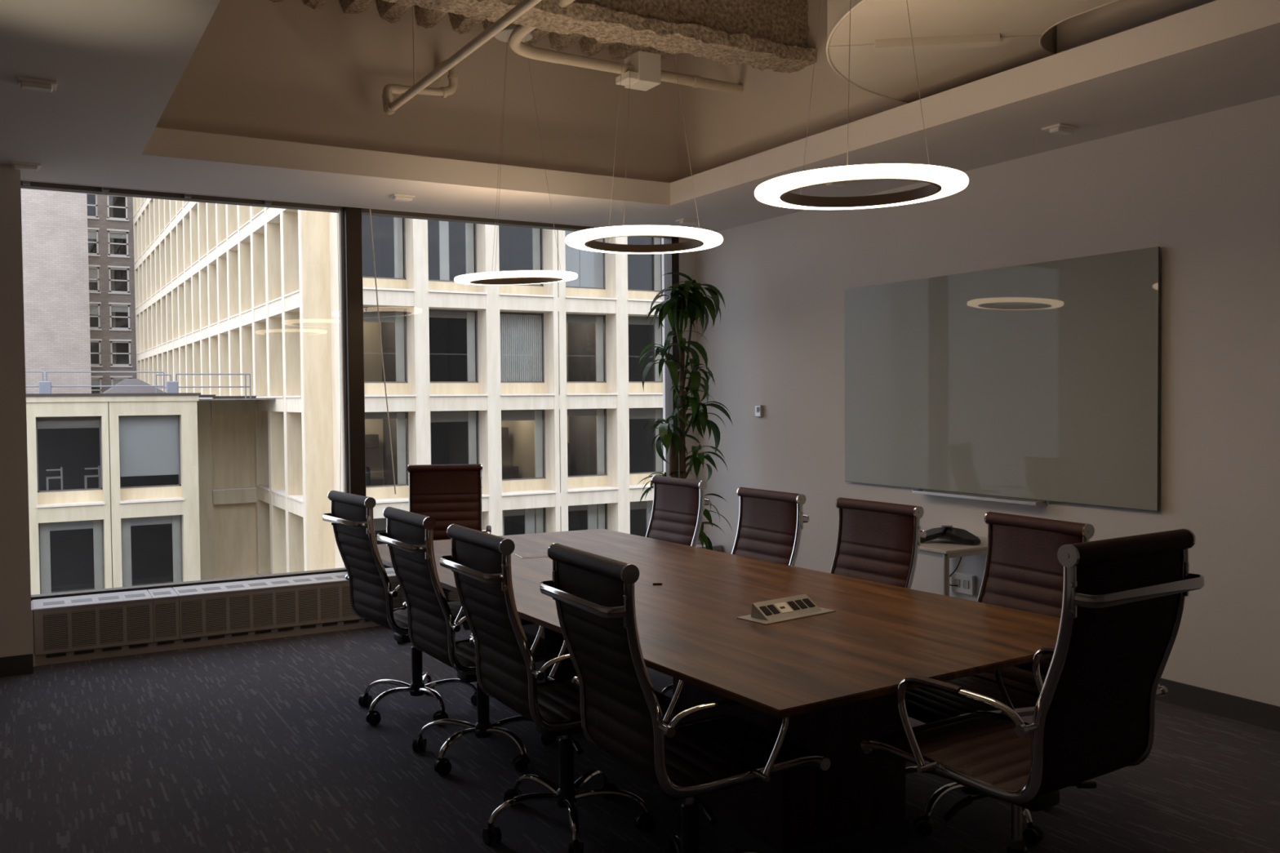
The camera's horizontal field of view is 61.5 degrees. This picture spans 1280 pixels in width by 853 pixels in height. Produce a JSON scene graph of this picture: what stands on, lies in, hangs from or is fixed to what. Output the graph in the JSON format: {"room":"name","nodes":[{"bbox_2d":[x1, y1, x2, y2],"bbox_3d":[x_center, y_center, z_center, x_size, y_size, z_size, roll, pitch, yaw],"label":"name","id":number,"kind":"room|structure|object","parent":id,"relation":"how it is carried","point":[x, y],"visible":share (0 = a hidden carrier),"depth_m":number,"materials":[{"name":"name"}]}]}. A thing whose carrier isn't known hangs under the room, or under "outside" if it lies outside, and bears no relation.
{"room":"office","nodes":[
{"label":"office","id":0,"kind":"room"},
{"bbox_2d":[155,0,678,182],"bbox_3d":[-1.442,-2.275,6.942,4.120,1.215,0.100,-1,2,-30],"label":"wall","id":1,"kind":"structure","parent":0,"point":[283,70],"depth_m":6.85,"materials":[{"name":"paint"}]},
{"bbox_2d":[303,0,674,61],"bbox_3d":[0.117,-2.643,4.243,4.120,0.316,6.320,-1,2,-30],"label":"deck","id":2,"kind":"object","parent":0,"point":[390,12],"visible":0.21,"depth_m":6.94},
{"bbox_2d":[382,0,542,115],"bbox_3d":[0.026,-2.229,4.258,0.488,0.782,6.022,-1,2,-30],"label":"pipe","id":3,"kind":"object","parent":2,"relation":"hanging from","point":[450,64],"visible":1,"depth_m":5.94,"materials":[{"name":"metal"}]},
{"bbox_2d":[493,22,519,52],"label":"pendant","id":4,"kind":"object","parent":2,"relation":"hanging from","point":[504,35],"depth_m":6.52,"materials":[{"name":"metal"}]},
{"bbox_2d":[453,266,577,284],"label":"pendant","id":5,"kind":"object","parent":2,"relation":"hanging from","point":[505,277],"depth_m":6.44,"materials":[{"name":"metal"}]},
{"bbox_2d":[453,270,577,284],"bbox_3d":[-0.763,-0.915,6.628,0.756,0.030,0.756,-4,4,-30],"label":"diffuser","id":6,"kind":"object","parent":5,"relation":"attached to","point":[533,277],"depth_m":6.44,"materials":[{"name":"plastic"}]},
{"bbox_2d":[379,0,816,72],"bbox_3d":[-0.690,-2.420,5.641,3.921,0.541,0.304,-1,2,-30],"label":"steel beam","id":7,"kind":"structure","parent":2,"relation":"attached to","point":[768,35],"depth_m":6.14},
{"bbox_2d":[508,0,743,94],"bbox_3d":[1.210,-2.371,4.532,1.753,0.535,5.310,-1,2,-30],"label":"conduit pipe","id":8,"kind":"object","parent":2,"relation":"hanging from","point":[645,71],"visible":0.97,"depth_m":6.70,"materials":[{"name":"metal"}]},
{"bbox_2d":[564,0,723,253],"bbox_3d":[0.012,-1.769,5.139,0.756,1.792,0.756,-1,2,-30],"label":"pendant","id":9,"kind":"object","parent":2,"relation":"hanging from","point":[703,239],"visible":1,"depth_m":5.02,"materials":[{"name":"metal"}]},
{"bbox_2d":[564,225,723,253],"bbox_3d":[0.020,-0.893,5.163,0.756,0.030,0.756,-1,2,-30],"label":"diffuser","id":10,"kind":"object","parent":9,"relation":"attached to","point":[703,239],"depth_m":5.01,"materials":[{"name":"plastic"}]},
{"bbox_2d":[754,0,968,209],"bbox_3d":[0.787,-1.736,3.866,0.756,1.800,0.756,-1,2,-30],"label":"pendant","id":11,"kind":"object","parent":2,"relation":"hanging from","point":[944,181],"visible":1,"depth_m":3.75,"materials":[{"name":"metal"}]},
{"bbox_2d":[754,163,968,209],"bbox_3d":[0.795,-0.861,3.891,0.756,0.030,0.756,-3,2,-30],"label":"diffuser","id":12,"kind":"object","parent":11,"relation":"attached to","point":[944,181],"depth_m":3.74,"materials":[{"name":"plastic"}]},
{"bbox_2d":[0,624,1279,852],"bbox_3d":[-0.252,1.533,2.839,7.750,0.120,10.500,-1,2,-30],"label":"floor","id":13,"kind":"structure","parent":0,"point":[264,745],"depth_m":4.42,"materials":[{"name":"carpet"}]},
{"bbox_2d":[0,164,32,657],"bbox_3d":[-4.824,-0.009,5.768,2.655,2.880,0.780,-1,2,-30],"label":"wall pier","id":14,"kind":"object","parent":13,"relation":"on","point":[15,618],"visible":0.8,"depth_m":6.06,"materials":[{"name":"paint"}]},
{"bbox_2d":[0,653,33,677],"bbox_3d":[-4.611,1.382,5.465,2.658,0.112,0.012,-1,2,-30],"label":"baseboard","id":15,"kind":"object","parent":14,"relation":"attached to","point":[22,664],"visible":1,"depth_m":6.09,"materials":[{"name":"rubber"}]},
{"bbox_2d":[31,540,722,666],"bbox_3d":[-1.528,1.180,7.654,4.884,0.339,0.351,-1,2,-30],"label":"convector","id":16,"kind":"object","parent":13,"relation":"on","point":[64,629],"visible":0.39,"depth_m":6.74,"materials":[{"name":"metal"}]},
{"bbox_2d":[43,600,64,605],"bbox_3d":[-3.526,1.062,6.466,0.112,0.002,0.100,-1,2,-30],"label":"grille","id":17,"kind":"object","parent":16,"relation":"attached to","point":[53,602],"depth_m":6.47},
{"bbox_2d":[322,490,476,725],"bbox_3d":[-1.128,0.862,5.308,0.734,1.098,0.623,-2,2,-36],"label":"office chair","id":18,"kind":"object","parent":13,"relation":"on","point":[351,515],"visible":0.73,"depth_m":5.17,"materials":[{"name":"brown leather"}]},
{"bbox_2d":[396,463,491,644],"bbox_3d":[-1.250,0.814,6.950,0.633,1.104,0.734,-1,2,-8],"label":"office chair","id":19,"kind":"object","parent":13,"relation":"on","point":[448,494],"visible":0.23,"depth_m":7.20,"materials":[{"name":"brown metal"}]},
{"bbox_2d":[377,506,571,775],"bbox_3d":[-0.709,0.887,4.654,0.734,1.078,0.628,-2,2,-32],"label":"office chair","id":20,"kind":"object","parent":13,"relation":"on","point":[408,536],"visible":0.74,"depth_m":4.52,"materials":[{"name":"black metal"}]},
{"bbox_2d":[440,524,681,852],"bbox_3d":[-0.298,0.898,3.867,0.734,1.092,0.629,-1,2,-30],"label":"office chair","id":21,"kind":"object","parent":13,"relation":"on","point":[480,562],"visible":0.73,"depth_m":3.75,"materials":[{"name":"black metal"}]},
{"bbox_2d":[645,475,710,546],"bbox_3d":[-0.029,0.842,6.080,0.734,1.076,0.621,-2,2,-32],"label":"office chair","id":22,"kind":"object","parent":13,"relation":"on","point":[678,504],"visible":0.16,"depth_m":6.17,"materials":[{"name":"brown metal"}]},
{"bbox_2d":[539,542,830,852],"bbox_3d":[0.120,0.906,3.232,0.734,1.104,0.631,-1,2,-28],"label":"office chair","id":23,"kind":"object","parent":13,"relation":"on","point":[593,595],"visible":0.96,"depth_m":3.10,"materials":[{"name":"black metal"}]},
{"bbox_2d":[637,271,733,550],"bbox_3d":[0.325,0.081,8.091,0.717,2.479,0.541,-2,2,-39],"label":"dracaena","id":24,"kind":"object","parent":13,"relation":"on","point":[689,304],"visible":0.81,"depth_m":8.04,"materials":[{"name":"plant"}]},
{"bbox_2d":[377,528,1060,852],"bbox_3d":[0.059,1.044,4.677,1.665,0.750,3.656,-1,2,-30],"label":"conference table","id":25,"kind":"object","parent":13,"relation":"on","point":[837,676],"visible":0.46,"depth_m":3.64,"materials":[{"name":"brown wood"}]},
{"bbox_2d":[514,551,548,558],"bbox_3d":[-0.509,0.650,5.452,0.230,0.004,0.150,-1,2,-21],"label":"module","id":26,"kind":"object","parent":25,"relation":"on","point":[540,554],"visible":0.59,"depth_m":5.43,"materials":[{"name":"metal"}]},
{"bbox_2d":[736,594,835,625],"bbox_3d":[0.534,0.658,3.913,0.360,0.055,0.150,-2,2,-38],"label":"module","id":27,"kind":"object","parent":25,"relation":"on","point":[793,607],"visible":1,"depth_m":3.88,"materials":[{"name":"metal"}]},
{"bbox_2d":[759,605,772,615],"bbox_3d":[0.450,0.658,3.839,0.029,0.003,0.044,-2,35,-38],"label":"power socket","id":28,"kind":"object","parent":27,"relation":"attached to","point":[764,608],"depth_m":3.84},
{"bbox_2d":[766,604,780,613],"bbox_3d":[0.480,0.657,3.862,0.029,0.003,0.044,-2,35,-38],"label":"power socket","id":29,"kind":"object","parent":27,"relation":"attached to","point":[771,607],"depth_m":3.86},
{"bbox_2d":[786,600,799,610],"bbox_3d":[0.561,0.654,3.927,0.029,0.003,0.044,-2,35,-38],"label":"power socket","id":30,"kind":"object","parent":27,"relation":"attached to","point":[792,603],"depth_m":3.92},
{"bbox_2d":[795,599,807,608],"bbox_3d":[0.593,0.653,3.951,0.029,0.003,0.044,-2,35,-38],"label":"power socket","id":31,"kind":"object","parent":27,"relation":"attached to","point":[799,602],"depth_m":3.95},
{"bbox_2d":[802,598,815,607],"bbox_3d":[0.624,0.652,3.976,0.029,0.003,0.044,-2,35,-38],"label":"power socket","id":32,"kind":"object","parent":27,"relation":"attached to","point":[806,601],"depth_m":3.97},
{"bbox_2d":[660,487,808,710],"bbox_3d":[0.406,0.863,5.202,0.734,1.076,0.639,-1,2,-31],"label":"office chair","id":33,"kind":"object","parent":13,"relation":"on","point":[770,527],"visible":0.18,"depth_m":5.30,"materials":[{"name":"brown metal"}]},
{"bbox_2d":[830,497,926,588],"bbox_3d":[0.806,0.876,4.601,0.734,1.076,0.631,-1,2,-32],"label":"office chair","id":34,"kind":"object","parent":13,"relation":"on","point":[879,542],"visible":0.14,"depth_m":4.71,"materials":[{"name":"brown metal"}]},
{"bbox_2d":[918,536,987,596],"bbox_3d":[1.771,1.010,6.223,0.600,0.700,0.585,-1,2,-30],"label":"side table","id":35,"kind":"object","parent":13,"relation":"on","point":[946,548],"visible":0.2,"depth_m":5.93,"materials":[{"name":"white laminate"}]},
{"bbox_2d":[920,525,980,545],"bbox_3d":[1.783,0.612,6.211,0.383,0.088,0.343,0,2,25],"label":"phone","id":36,"kind":"object","parent":35,"relation":"on","point":[963,536],"visible":0.82,"depth_m":6.09,"materials":[{"name":"black plastic"}]},
{"bbox_2d":[905,511,1094,844],"bbox_3d":[1.254,0.890,3.959,0.734,1.076,0.639,-1,2,-26],"label":"office chair","id":37,"kind":"object","parent":13,"relation":"on","point":[1024,571],"visible":0.36,"depth_m":4.01,"materials":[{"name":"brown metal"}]},
{"bbox_2d":[861,528,1204,852],"bbox_3d":[1.025,0.861,2.880,0.630,1.198,0.734,-2,2,-33],"label":"office chair","id":38,"kind":"object","parent":13,"relation":"on","point":[1124,597],"visible":1,"depth_m":2.69,"materials":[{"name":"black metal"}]},
{"bbox_2d":[0,0,1279,231],"bbox_3d":[-0.193,-1.480,2.608,7.750,0.155,10.160,-1,2,-30],"label":"ceiling","id":39,"kind":"structure","parent":0,"point":[116,66],"depth_m":5.41,"materials":[{"name":"paint"}]},
{"bbox_2d":[12,161,40,171],"bbox_3d":[-3.437,-1.453,6.021,0.140,0.032,0.110,-1,2,-30],"label":"ceiling sensor","id":40,"kind":"object","parent":39,"relation":"attached to","point":[16,165],"visible":1,"depth_m":5.99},
{"bbox_2d":[17,76,57,92],"bbox_3d":[-2.510,-1.418,4.478,0.140,0.032,0.110,-1,2,-30],"label":"ceiling sensor","id":41,"kind":"object","parent":39,"relation":"attached to","point":[27,83],"visible":1,"depth_m":4.44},
{"bbox_2d":[389,193,415,201],"bbox_3d":[-1.563,-1.499,7.064,0.140,0.032,0.110,-1,2,-30],"label":"ceiling sensor","id":42,"kind":"object","parent":39,"relation":"attached to","point":[402,197],"visible":1,"depth_m":7.03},
{"bbox_2d":[675,217,698,224],"bbox_3d":[0.355,-1.545,8.121,0.140,0.032,0.110,-1,2,-30],"label":"ceiling sensor","id":43,"kind":"object","parent":39,"relation":"attached to","point":[685,221],"visible":0.96,"depth_m":8.08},
{"bbox_2d":[1041,123,1078,135],"bbox_3d":[2.105,-1.484,5.391,0.140,0.032,0.110,-1,2,-30],"label":"ceiling sensor","id":44,"kind":"object","parent":39,"relation":"attached to","point":[1060,129],"visible":1,"depth_m":5.36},
{"bbox_2d":[677,0,1216,180],"bbox_3d":[1.859,-2.257,5.264,0.100,1.215,6.320,-1,2,-30],"label":"wall","id":45,"kind":"structure","parent":0,"point":[771,111],"depth_m":6.80,"materials":[{"name":"paint"}]},
{"bbox_2d":[826,0,1118,102],"bbox_3d":[2.016,-1.957,4.129,2.122,0.535,3.547,-1,2,-30],"label":"air duct","id":46,"kind":"object","parent":45,"relation":"attached to","point":[956,43],"visible":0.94,"depth_m":4.79,"materials":[{"name":"metal"}]},
{"bbox_2d":[697,94,1279,706],"bbox_3d":[3.057,-0.710,4.713,0.150,4.400,10.500,-1,2,-30],"label":"wall","id":47,"kind":"structure","parent":0,"point":[1203,189],"depth_m":5.58,"materials":[{"name":"paint"}]},
{"bbox_2d":[755,404,763,417],"bbox_3d":[0.913,-0.119,8.246,0.030,0.090,0.076,-1,2,-30],"label":"thermostat","id":48,"kind":"object","parent":47,"relation":"attached to","point":[758,408],"visible":1,"depth_m":8.22,"materials":[{"name":"plastic"}]},
{"bbox_2d":[951,572,974,595],"bbox_3d":[1.955,0.951,6.505,0.026,0.120,0.170,-1,2,-30],"label":"wall outlet","id":49,"kind":"object","parent":47,"relation":"attached to","point":[965,582],"visible":0.98,"depth_m":6.49,"materials":[{"name":"white plastic"}]},
{"bbox_2d":[911,488,1046,506],"bbox_3d":[1.986,0.416,6.354,0.098,0.020,0.942,-1,2,-30],"label":"marker tray","id":50,"kind":"object","parent":47,"relation":"attached to","point":[915,491],"visible":1,"depth_m":6.26,"materials":[{"name":"metal"}]},
{"bbox_2d":[844,246,1159,511],"bbox_3d":[2.002,-0.257,6.364,0.034,1.318,2.342,-1,2,-30],"label":"whiteboard","id":51,"kind":"object","parent":47,"relation":"attached to","point":[1037,381],"visible":1,"depth_m":6.11,"materials":[{"name":"glass"}]},
{"bbox_2d":[1155,678,1279,731],"bbox_3d":[3.138,1.341,4.500,0.012,0.112,9.770,-1,2,-30],"label":"baseboard","id":52,"kind":"structure","parent":47,"relation":"attached to","point":[1248,711],"depth_m":5.12,"materials":[{"name":"rubber"}]},
{"label":"outside","id":53,"kind":"structure","parent":0,"visible":0},
{"bbox_2d":[26,392,275,595],"bbox_3d":[-22.999,6.065,45.715,11.100,14.820,18.100,-1,2,-30],"label":"annex building","id":54,"kind":"structure","parent":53,"point":[175,501],"depth_m":39.25,"materials":[{"name":"beige concrete"}]},
{"bbox_2d":[38,381,51,393],"bbox_3d":[-21.310,-1.285,38.487,0.400,0.670,0.300,-1,2,-30],"label":"ballast block","id":55,"kind":"object","parent":54,"relation":"on","point":[44,387],"visible":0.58,"depth_m":38.36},
{"bbox_2d":[40,522,51,594],"bbox_3d":[-20.644,4.589,37.317,0.300,2.600,0.045,-1,2,-30],"label":"curtain","id":56,"kind":"object","parent":54,"relation":"hanging from","point":[45,528],"depth_m":37.29,"materials":[{"name":"fabric"}]},
{"bbox_2d":[46,466,62,490],"bbox_3d":[-20.698,1.849,37.989,0.500,0.800,0.400,-1,2,-30],"label":"wooden chair","id":57,"kind":"object","parent":54,"relation":"in","point":[60,477],"visible":0.91,"depth_m":37.87,"materials":[{"name":"grey wood"}]},
{"bbox_2d":[84,465,100,488],"bbox_3d":[-19.661,1.823,38.592,0.500,0.800,0.400,-1,2,-30],"label":"wooden chair","id":58,"kind":"object","parent":54,"relation":"in","point":[99,466],"visible":0.86,"depth_m":38.50,"materials":[{"name":"grey wood"}]},
{"bbox_2d":[93,520,102,589],"bbox_3d":[-19.230,4.553,38.138,0.270,2.600,0.045,-1,2,-30],"label":"curtain","id":59,"kind":"object","parent":54,"relation":"hanging from","point":[97,524],"depth_m":38.12,"materials":[{"name":"fabric"}]},
{"bbox_2d":[45,371,164,393],"bbox_3d":[-19.591,-1.512,39.482,3.912,1.036,0.052,-1,2,-30],"label":"roof railing","id":60,"kind":"object","parent":54,"relation":"on","point":[162,372],"visible":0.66,"depth_m":39.58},
{"bbox_2d":[121,518,132,586],"bbox_3d":[-18.440,4.534,38.598,0.300,2.600,0.045,-1,2,-30],"label":"curtain","id":61,"kind":"object","parent":54,"relation":"hanging from","point":[126,523],"depth_m":38.57,"materials":[{"name":"fabric"}]},
{"bbox_2d":[102,378,166,393],"bbox_3d":[-21.796,-1.610,46.297,3.100,0.890,4.000,-1,2,-30],"label":"skylight","id":62,"kind":"object","parent":54,"relation":"on","point":[126,381],"visible":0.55,"depth_m":45.43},
{"bbox_2d":[119,416,178,476],"bbox_3d":[-17.753,0.698,38.892,1.950,2.160,0.015,-1,2,-30],"label":"roller shade","id":63,"kind":"object","parent":54,"relation":"hanging from","point":[148,446],"depth_m":38.88,"materials":[{"name":"fabric"}]},
{"bbox_2d":[165,381,178,393],"bbox_3d":[-17.671,-1.377,40.602,0.400,0.670,0.300,-1,2,-30],"label":"ballast block","id":64,"kind":"object","parent":54,"relation":"on","point":[171,386],"visible":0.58,"depth_m":40.46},
{"bbox_2d":[172,515,181,582],"bbox_3d":[-17.000,4.497,39.434,0.270,2.600,0.045,-1,2,-30],"label":"curtain","id":65,"kind":"object","parent":54,"relation":"hanging from","point":[176,519],"depth_m":39.41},
{"bbox_2d":[175,373,251,398],"bbox_3d":[-16.612,-1.576,41.907,2.762,0.976,0.052,-1,2,-30],"label":"roof railing","id":66,"kind":"object","parent":54,"relation":"on","point":[245,386],"visible":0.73,"depth_m":42.08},
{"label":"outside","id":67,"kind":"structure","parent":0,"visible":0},
{"bbox_3d":[-24.729,21.544,83.305,200.000,0.200,152.000,-1,2,-30],"label":"ground","id":68,"kind":"structure","parent":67,"visible":0},
{"bbox_2d":[20,188,137,393],"bbox_3d":[-48.742,-6.489,88.077,22.500,56.000,14.500,-1,2,-30],"label":"brick tower","id":69,"kind":"structure","parent":68,"relation":"on","point":[77,248],"depth_m":82.76,"materials":[{"name":"grey brick"}]},
{"bbox_2d":[88,268,97,282],"bbox_3d":[-44.377,-12.173,86.511,1.220,1.088,0.030,-1,2,-30],"label":"blind","id":70,"kind":"object","parent":69,"relation":"hanging from","point":[92,272],"depth_m":86.64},
{"bbox_2d":[108,195,113,217],"bbox_3d":[-42.973,-17.823,87.274,0.300,1.740,0.040,-1,2,-30],"label":"curtain","id":71,"kind":"object","parent":69,"relation":"hanging from","point":[110,198],"depth_m":87.24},
{"bbox_2d":[110,269,115,290],"bbox_3d":[-42.920,-11.885,87.441,0.300,1.740,0.040,-1,2,-30],"label":"curtain","id":72,"kind":"object","parent":69,"relation":"hanging from","point":[112,271],"depth_m":87.41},
{"bbox_2d":[111,342,116,364],"bbox_3d":[-42.867,-5.948,87.607,0.300,1.740,0.040,-1,2,-30],"label":"curtain","id":73,"kind":"object","parent":69,"relation":"hanging from","point":[113,344],"depth_m":87.59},
{"bbox_2d":[109,232,126,239],"bbox_3d":[-42.522,-15.528,87.513,1.220,0.410,0.030,-1,2,-30],"label":"blind","id":74,"kind":"object","parent":69,"relation":"hanging from","point":[112,235],"depth_m":87.48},
{"bbox_2d":[111,306,128,312],"bbox_3d":[-42.469,-9.566,87.681,1.220,0.458,0.030,-1,2,-30],"label":"blind","id":75,"kind":"object","parent":69,"relation":"hanging from","point":[113,308],"depth_m":87.67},
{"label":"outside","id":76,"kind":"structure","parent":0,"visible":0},
{"bbox_2d":[328,212,663,568],"bbox_3d":[-3.275,0.315,43.316,18.940,26.500,6.250,-1,2,-30],"label":"office building","id":77,"kind":"structure","parent":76,"point":[555,365],"depth_m":40.31,"materials":[{"name":"beige concrete"}]},
{"bbox_2d":[365,466,370,485],"bbox_3d":[-9.900,1.978,37.909,0.643,1.145,0.625,-1,2,-30],"label":"office chair","id":78,"kind":"object","parent":77,"relation":"on","point":[367,468],"visible":0.26,"depth_m":37.83,"materials":[{"name":"black plastic"}]},
{"bbox_2d":[364,434,378,448],"bbox_3d":[-10.538,0.559,40.485,1.250,0.500,0.550,-1,2,-30],"label":"upper cabinet","id":79,"kind":"object","parent":77,"relation":"attached to","point":[371,441],"visible":0.42,"depth_m":40.43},
{"bbox_2d":[368,476,387,485],"bbox_3d":[-10.211,2.215,38.949,1.900,0.630,0.900,-1,2,-30],"label":"desk","id":80,"kind":"object","parent":77,"relation":"on","point":[379,481],"visible":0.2,"depth_m":38.90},
{"bbox_2d":[393,217,403,278],"bbox_3d":[-8.475,-6.459,37.677,0.300,2.530,0.060,-1,2,-30],"label":"curtain","id":81,"kind":"object","parent":77,"relation":"hanging from","point":[397,222],"depth_m":37.65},
{"bbox_2d":[395,309,404,381],"bbox_3d":[-8.443,-2.840,37.779,0.300,2.530,0.060,-1,2,-30],"label":"curtain","id":82,"kind":"object","parent":77,"relation":"hanging from","point":[399,313],"depth_m":37.75,"materials":[{"name":"fabric"}]},
{"bbox_2d":[396,413,406,484],"bbox_3d":[-8.411,0.778,37.880,0.300,2.530,0.060,-1,2,-30],"label":"curtain","id":83,"kind":"object","parent":77,"relation":"hanging from","point":[401,417],"depth_m":37.85,"materials":[{"name":"fabric"}]},
{"bbox_2d":[438,220,448,280],"bbox_3d":[-7.027,-6.520,38.518,0.350,2.580,0.060,-1,2,-30],"label":"curtain","id":84,"kind":"object","parent":77,"relation":"hanging from","point":[443,226],"depth_m":38.49,"materials":[{"name":"fabric"}]},
{"bbox_2d":[465,222,474,274],"bbox_3d":[-6.184,-6.516,39.008,0.300,2.530,0.060,-1,2,-30],"label":"curtain","id":85,"kind":"object","parent":77,"relation":"hanging from","point":[469,254],"depth_m":38.98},
{"bbox_2d":[466,311,475,381],"bbox_3d":[-6.152,-2.898,39.110,0.300,2.530,0.060,-1,2,-30],"label":"curtain","id":86,"kind":"object","parent":77,"relation":"hanging from","point":[470,316],"depth_m":39.08,"materials":[{"name":"fabric"}]},
{"bbox_2d":[467,411,476,463],"bbox_3d":[-6.120,0.721,39.211,0.300,2.530,0.060,-1,2,-30],"label":"curtain","id":87,"kind":"object","parent":77,"relation":"hanging from","point":[472,415],"depth_m":39.17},
{"bbox_2d":[501,426,508,439],"bbox_3d":[-5.958,0.294,43.143,1.250,0.500,0.550,-1,2,-30],"label":"upper cabinet","id":88,"kind":"object","parent":77,"relation":"attached to","point":[504,430],"visible":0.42,"depth_m":43.14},
{"bbox_2d":[502,465,518,479],"bbox_3d":[-5.887,1.992,42.847,1.900,0.780,0.900,-1,2,-30],"label":"desk","id":89,"kind":"object","parent":77,"relation":"on","point":[508,472],"visible":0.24,"depth_m":42.76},
{"bbox_2d":[499,313,542,381],"bbox_3d":[-4.576,-2.927,40.009,2.014,2.490,0.030,-1,2,-30],"label":"vertical blind","id":90,"kind":"object","parent":77,"relation":"hanging from","point":[531,332],"depth_m":40.08,"materials":[{"name":"fabric"}]},
{"bbox_2d":[524,508,534,533],"bbox_3d":[-4.143,4.290,40.443,0.400,2.530,0.060,-1,2,-30],"label":"curtain","id":91,"kind":"object","parent":77,"relation":"hanging from","point":[529,513],"depth_m":40.38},
{"bbox_2d":[532,227,540,284],"bbox_3d":[-3.894,-6.574,40.339,0.300,2.530,0.060,-1,2,-30],"label":"curtain","id":92,"kind":"object","parent":77,"relation":"hanging from","point":[535,232],"depth_m":40.31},
{"bbox_2d":[533,410,542,477],"bbox_3d":[-3.830,0.663,40.542,0.300,2.530,0.060,-1,2,-30],"label":"curtain","id":93,"kind":"object","parent":77,"relation":"hanging from","point":[538,415],"depth_m":40.51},
{"bbox_2d":[535,507,543,533],"bbox_3d":[-3.797,4.281,40.644,0.300,2.530,0.060,-1,2,-30],"label":"curtain","id":94,"kind":"object","parent":77,"relation":"hanging from","point":[539,511],"depth_m":40.59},
{"bbox_2d":[567,443,570,475],"bbox_3d":[-3.352,1.499,44.484,0.750,1.630,0.600,-1,2,-30],"label":"tall cabinet","id":95,"kind":"object","parent":77,"relation":"on","point":[568,444],"visible":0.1,"depth_m":44.38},
{"bbox_2d":[564,230,579,286],"bbox_3d":[-2.758,-6.602,40.967,0.995,2.530,0.015,-1,2,-30],"label":"blind","id":96,"kind":"object","parent":77,"relation":"hanging from","point":[572,255],"depth_m":41.07,"materials":[{"name":"fabric"}]},
{"bbox_2d":[579,238,603,288],"bbox_3d":[-1.872,-6.624,41.482,1.015,2.530,0.015,-1,2,-30],"label":"blind","id":97,"kind":"object","parent":77,"relation":"hanging from","point":[591,263],"depth_m":41.48,"materials":[{"name":"fabric"}]},
{"bbox_2d":[586,504,597,529],"bbox_3d":[-1.853,4.232,41.774,0.400,2.530,0.060,-1,2,-30],"label":"curtain","id":98,"kind":"object","parent":77,"relation":"hanging from","point":[591,508],"depth_m":41.72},
{"bbox_2d":[595,315,603,381],"bbox_3d":[-1.571,-3.013,41.772,0.300,2.530,0.060,-1,2,-30],"label":"curtain","id":99,"kind":"object","parent":77,"relation":"hanging from","point":[599,319],"depth_m":41.74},
{"bbox_2d":[596,409,604,474],"bbox_3d":[-1.539,0.605,41.873,0.300,2.530,0.060,-1,2,-30],"label":"curtain","id":100,"kind":"object","parent":77,"relation":"hanging from","point":[600,413],"depth_m":41.84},
{"bbox_2d":[597,503,604,528],"bbox_3d":[-1.507,4.224,41.975,0.300,2.530,0.060,-1,2,-30],"label":"curtain","id":101,"kind":"object","parent":77,"relation":"hanging from","point":[601,507],"depth_m":41.92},
{"bbox_2d":[645,500,653,532],"bbox_3d":[0.438,4.175,43.105,0.400,2.530,0.060,-1,2,-30],"label":"curtain","id":102,"kind":"object","parent":77,"relation":"hanging from","point":[649,504],"depth_m":43.00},
{"bbox_2d":[653,237,661,290],"bbox_3d":[0.688,-6.689,43.002,0.300,2.530,0.060,-1,2,-30],"label":"curtain","id":103,"kind":"object","parent":77,"relation":"hanging from","point":[657,265],"depth_m":42.98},
{"bbox_2d":[653,318,662,381],"bbox_3d":[0.720,-3.071,43.103,0.300,2.530,0.060,-1,2,-30],"label":"curtain","id":104,"kind":"object","parent":77,"relation":"hanging from","point":[657,331],"depth_m":43.06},
{"bbox_2d":[654,408,662,471],"bbox_3d":[0.752,0.548,43.205,0.300,2.530,0.060,-1,2,-30],"label":"curtain","id":105,"kind":"object","parent":77,"relation":"hanging from","point":[658,412],"depth_m":43.16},
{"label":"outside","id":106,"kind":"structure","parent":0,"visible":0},
{"bbox_2d":[133,196,334,575],"bbox_3d":[-22.047,-3.739,63.609,9.050,33.800,57.560,-1,2,-30],"label":"office wing","id":107,"kind":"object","parent":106,"point":[220,288],"visible":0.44,"depth_m":43.91},
{"bbox_3d":[-2.824,-2.295,7.099,7.550,1.260,0.400,-1,2,-30],"label":"wall header","id":108,"kind":"structure","parent":0,"visible":0},
{"bbox_2d":[20,179,600,227],"bbox_3d":[-1.662,-1.610,7.718,4.950,0.164,0.185,-1,2,-30],"label":"trim","id":109,"kind":"structure","parent":108,"relation":"attached to","point":[20,180],"depth_m":7.22,"materials":[{"name":"paint"}]},
{"bbox_2d":[369,208,395,494],"bbox_3d":[-1.808,-0.517,7.565,0.165,2.003,0.014,-2,2,-38],"label":"blind wand","id":110,"kind":"object","parent":108,"relation":"hanging from","point":[370,209],"visible":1,"depth_m":7.56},
{"bbox_2d":[152,237,699,602],"bbox_3d":[-1.700,-0.806,7.868,4.900,4.300,0.260,-1,2,-30],"label":"wall window","id":111,"kind":"structure","parent":108,"relation":"in","point":[687,260],"depth_m":8.96,"materials":[{"name":"paint"}]},
{"bbox_2d":[20,180,366,600],"bbox_3d":[-2.880,-0.265,7.090,2.095,2.667,0.160,-1,2,-30],"label":"window","id":112,"kind":"structure","parent":111,"relation":"attached to","point":[350,252],"depth_m":7.50,"materials":[{"name":"brown metal"}]},
{"bbox_2d":[337,209,346,487],"bbox_3d":[-2.075,-0.280,7.465,0.048,2.442,0.003,-1,2,-30],"label":"chain","id":113,"kind":"object","parent":112,"relation":"hanging from","point":[337,210],"visible":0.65,"depth_m":7.46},
{"bbox_2d":[361,208,679,568],"bbox_3d":[-0.835,-0.314,8.282,2.640,2.662,0.152,-1,2,-30],"label":"window","id":114,"kind":"structure","parent":111,"relation":"attached to","point":[671,260],"depth_m":8.84,"materials":[{"name":"brown metal"}]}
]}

